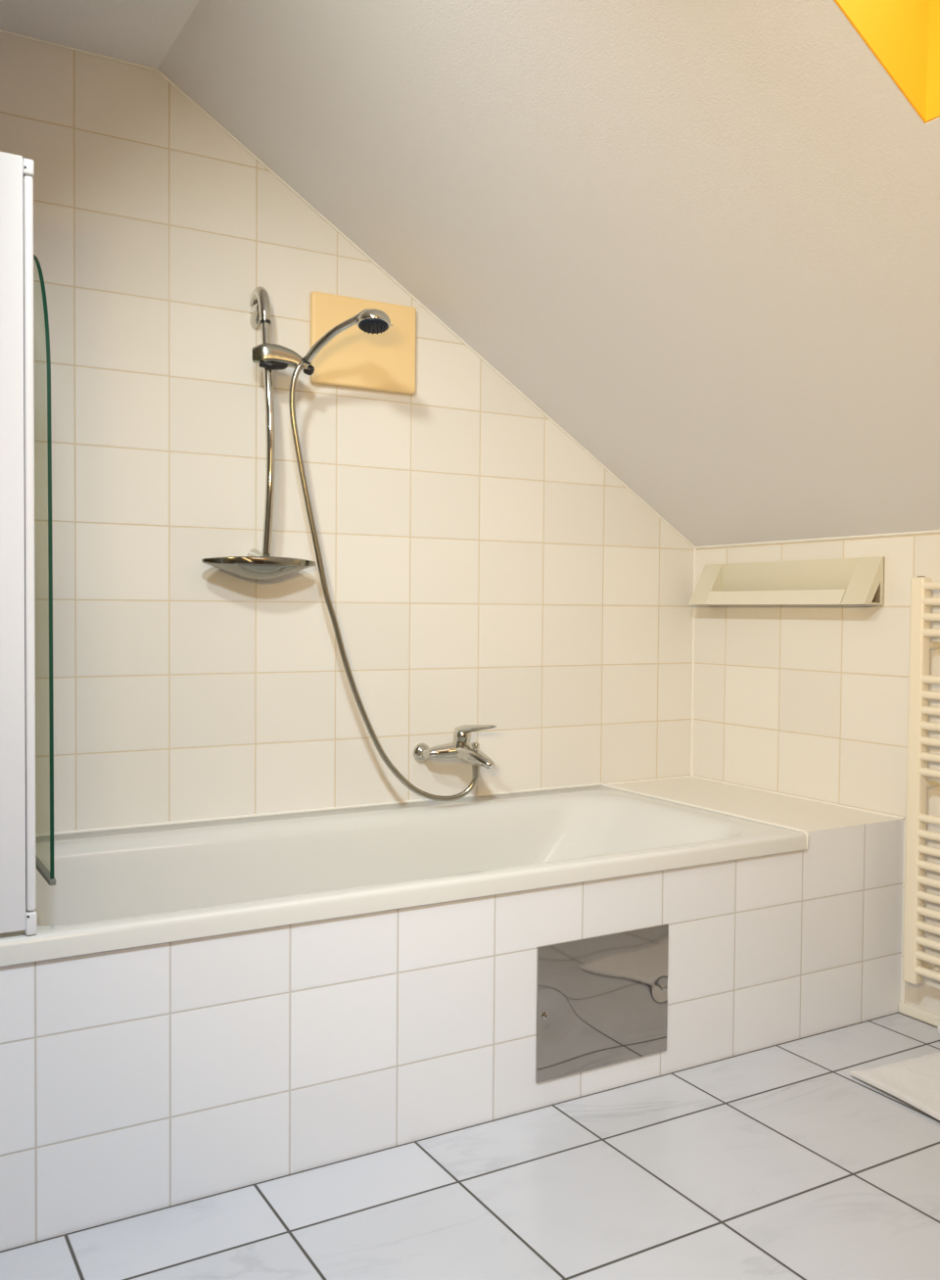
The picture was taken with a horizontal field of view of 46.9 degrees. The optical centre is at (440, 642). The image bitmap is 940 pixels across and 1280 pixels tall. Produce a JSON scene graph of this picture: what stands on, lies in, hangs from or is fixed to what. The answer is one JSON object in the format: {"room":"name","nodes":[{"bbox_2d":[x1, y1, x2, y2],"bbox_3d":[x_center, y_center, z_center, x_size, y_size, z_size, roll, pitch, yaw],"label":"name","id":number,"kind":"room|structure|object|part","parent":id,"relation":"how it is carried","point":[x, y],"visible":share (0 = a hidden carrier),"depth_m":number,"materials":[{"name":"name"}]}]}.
{"room":"bathroom","nodes":[
{"label":"bathroom","id":0,"kind":"room"},
{"bbox_2d":[0,0,199,68],"bbox_3d":[-0.464,-1.504,1.031,1.299,0.100,3.650,-1,2,-29],"label":"ceiling","id":1,"kind":"structure","parent":0,"point":[143,32],"depth_m":2.63,"materials":[{"name":"white paint"}]},
{"bbox_2d":[0,32,693,833],"bbox_3d":[-0.469,-0.209,3.097,3.300,2.610,0.124,-1,2,-29],"label":"wall","id":2,"kind":"structure","parent":0,"point":[482,567],"depth_m":3.05,"materials":[{"name":"tile"}]},
{"bbox_2d":[201,285,316,580],"bbox_3d":[-0.492,-0.572,2.948,0.326,0.805,0.154,-1,2,-29],"label":"shower rail","id":3,"kind":"object","parent":2,"relation":"attached to","point":[259,565],"visible":0.99,"depth_m":2.91,"materials":[{"name":"silver metal"}]},
{"bbox_3d":[-0.491,-0.200,2.952,0.326,0.062,0.132,-1,2,-29],"label":"soap dish","id":4,"kind":"part","parent":3,"relation":"part of","materials":[{"name":"silver metal"}]},
{"bbox_3d":[-0.448,-0.744,2.910,0.079,0.022,0.033,0,2,-20],"label":"clamp lever","id":5,"kind":"part","parent":3,"relation":"part of","materials":[{"name":"black plastic"}]},
{"bbox_3d":[-0.359,-0.743,2.947,0.032,0.030,0.030,-1,2,-29],"label":"holder knob","id":6,"kind":"part","parent":3,"relation":"part of","materials":[{"name":"black plastic"}]},
{"bbox_2d":[301,308,393,370],"bbox_3d":[-0.257,-0.806,2.866,0.259,0.145,0.090,1,2,11],"label":"shower","id":7,"kind":"object","parent":3,"relation":"attached to","point":[373,321],"visible":1,"depth_m":2.85,"materials":[{"name":"silver metal"}]},
{"bbox_3d":[-0.296,-0.799,2.880,0.186,0.128,0.036,1,2,27],"label":"handle","id":8,"kind":"part","parent":7,"relation":"part of","materials":[{"name":"silver metal"}]},
{"bbox_2d":[288,362,479,801],"bbox_3d":[-0.149,-0.142,3.080,0.604,1.231,0.050,-1,2,-29],"label":"shower hose","id":9,"kind":"object","parent":3,"relation":"hanging from","point":[475,768],"visible":1,"depth_m":3.01,"materials":[{"name":"silver metal"}]},
{"bbox_2d":[35,782,603,837],"bbox_3d":[-0.629,0.489,2.985,2.700,0.009,0.009,-1,2,-29],"label":"trim","id":10,"kind":"structure","parent":2,"relation":"attached to","point":[598,783],"depth_m":3.09,"materials":[{"name":"white"}]},
{"bbox_2d":[0,29,695,548],"bbox_3d":[-0.444,-0.916,3.042,3.102,1.198,0.008,-1,2,-29],"label":"trim","id":11,"kind":"structure","parent":2,"relation":"attached to","point":[1,30],"depth_m":3.11,"materials":[{"name":"white"}]},
{"bbox_2d":[413,724,496,768],"bbox_3d":[0.063,0.305,3.241,0.209,0.130,0.227,-1,2,-29],"label":"mixer tap","id":12,"kind":"object","parent":2,"relation":"attached to","point":[461,747],"visible":1,"depth_m":3.23,"materials":[{"name":"silver metal"}]},
{"bbox_3d":[0.098,0.270,3.218,0.054,0.058,0.161,-1,2,-37],"label":"lever","id":13,"kind":"part","parent":12,"relation":"part of","materials":[{"name":"silver metal"}]},
{"bbox_3d":[0.106,0.311,3.222,0.023,0.029,0.023,-1,2,-29],"label":"diverter knob","id":14,"kind":"part","parent":12,"relation":"part of","materials":[{"name":"silver metal"}]},
{"bbox_2d":[603,775,691,784],"bbox_3d":[0.720,0.478,3.747,0.398,0.008,0.008,-1,2,-29],"label":"trim","id":15,"kind":"structure","parent":2,"relation":"attached to","point":[683,776],"depth_m":3.74,"materials":[{"name":"white"}]},
{"bbox_2d":[690,548,696,775],"bbox_3d":[0.896,0.071,3.833,0.008,0.812,0.008,0,2,-7],"label":"trim","id":16,"kind":"structure","parent":2,"relation":"attached to","point":[694,549],"depth_m":3.83,"materials":[{"name":"white"}]},
{"bbox_2d":[0,849,805,1251],"bbox_3d":[-0.417,0.804,2.615,2.700,0.514,0.875,-1,2,-29],"label":"bathtub surround","id":17,"kind":"structure","parent":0,"point":[146,1078],"depth_m":2.21,"materials":[{"name":"tile"}]},
{"bbox_2d":[0,785,806,966],"bbox_3d":[-0.154,0.700,2.754,2.096,0.396,0.882,-1,2,-29],"label":"bathtub","id":18,"kind":"object","parent":17,"relation":"on","point":[114,889],"visible":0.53,"depth_m":2.84,"materials":[{"name":"white ceramic"}]},
{"bbox_2d":[0,151,37,935],"bbox_3d":[-1.044,-0.160,1.739,0.742,1.369,0.034,-1,2,-29],"label":"folding screen","id":19,"kind":"object","parent":18,"relation":"on","point":[18,874],"visible":1,"depth_m":1.90,"materials":[{"name":"white paint"}]},
{"bbox_2d":[33,254,55,885],"bbox_3d":[-0.935,-0.189,2.463,0.028,1.375,0.570,-1,2,-29],"label":"glass screen","id":20,"kind":"object","parent":18,"relation":"on","point":[48,876],"visible":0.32,"depth_m":2.23,"materials":[{"name":"green"}]},
{"bbox_2d":[535,923,668,1083],"bbox_3d":[0.390,0.850,2.565,0.387,0.313,0.007,-1,2,-29],"label":"access panel","id":21,"kind":"object","parent":17,"relation":"attached to","point":[602,1000],"visible":1,"depth_m":2.56,"materials":[{"name":"metal"}]},
{"bbox_2d":[602,784,808,849],"bbox_3d":[0.763,0.514,3.264,0.008,0.048,0.883,-1,2,-29],"label":"trim","id":22,"kind":"structure","parent":17,"relation":"attached to","point":[645,794],"depth_m":3.17,"materials":[{"name":"white"}]},
{"bbox_2d":[0,1012,939,1279],"bbox_3d":[0.388,1.147,1.602,3.300,0.100,3.650,-1,2,-29],"label":"floor","id":23,"kind":"structure","parent":0,"point":[779,1161],"depth_m":2.10,"materials":[{"name":"tile"}]},
{"bbox_2d":[607,776,904,1038],"bbox_3d":[0.933,0.770,3.377,0.400,0.556,0.875,-1,2,-29],"label":"ledge","id":24,"kind":"object","parent":23,"relation":"on","point":[854,859],"visible":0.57,"depth_m":3.02,"materials":[{"name":"tile"}]},
{"bbox_2d":[850,1051,939,1120],"bbox_3d":[1.338,1.067,2.497,0.471,0.019,0.596,0,2,-24],"label":"bath mat","id":25,"kind":"object","parent":23,"relation":"on","point":[916,1081],"visible":1,"depth_m":2.62,"materials":[{"name":"white fabric"}]},
{"bbox_2d":[937,1020,939,1038],"bbox_3d":[1.403,1.020,2.728,0.074,0.074,0.300,-1,2,-29],"label":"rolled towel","id":26,"kind":"object","parent":25,"relation":"on","point":[938,1026],"visible":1,"depth_m":2.83,"materials":[{"name":"white fabric"}]},
{"bbox_2d":[157,0,939,546],"bbox_3d":[0.969,-0.901,1.861,2.001,1.374,3.650,-1,2,-29],"label":"ceiling","id":27,"kind":"structure","parent":0,"point":[701,238],"depth_m":2.52,"materials":[{"name":"white paint"}]},
{"bbox_2d":[833,0,939,122],"bbox_3d":[0.745,-1.273,1.367,0.780,0.765,0.853,-1,2,-29],"label":"window","id":28,"kind":"structure","parent":27,"relation":"attached to","point":[904,35],"depth_m":1.85,"materials":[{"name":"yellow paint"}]},
{"bbox_2d":[693,532,939,1015],"bbox_3d":[1.811,0.426,2.324,0.100,1.419,3.550,-1,2,-29],"label":"wall","id":29,"kind":"structure","parent":0,"point":[811,701],"depth_m":3.34,"materials":[{"name":"tile"}]},
{"bbox_2d":[688,556,885,605],"bbox_3d":[1.072,-0.189,3.431,0.088,0.140,0.728,-1,2,-29],"label":"wall shelf","id":30,"kind":"object","parent":29,"relation":"attached to","point":[855,580],"visible":1,"depth_m":3.39,"materials":[{"name":"beige"}]},
{"bbox_2d":[691,775,904,818],"bbox_3d":[1.108,0.489,3.465,0.008,0.008,0.873,-1,2,-29],"label":"trim","id":31,"kind":"structure","parent":29,"relation":"attached to","point":[800,797],"depth_m":3.40,"materials":[{"name":"white"}]},
{"bbox_2d":[694,529,939,548],"bbox_3d":[1.747,-0.283,2.320,0.008,0.008,3.448,-1,2,-29],"label":"trim","id":32,"kind":"structure","parent":29,"relation":"attached to","point":[935,531],"depth_m":3.32,"materials":[{"name":"white"}]},
{"bbox_2d":[899,1001,939,1026],"bbox_3d":[1.948,1.082,1.978,0.012,0.030,2.574,-1,2,-29],"label":"baseboard","id":33,"kind":"structure","parent":29,"relation":"attached to","point":[908,1010],"depth_m":3.04,"materials":[{"name":"beige tile"}]},
{"bbox_2d":[902,575,939,984],"bbox_3d":[1.450,0.385,2.761,0.098,1.114,0.531,-1,2,-29],"label":"towel radiator","id":34,"kind":"object","parent":29,"relation":"attached to","point":[915,969],"visible":1,"depth_m":2.94,"materials":[{"name":"beige metal"}]}
]}

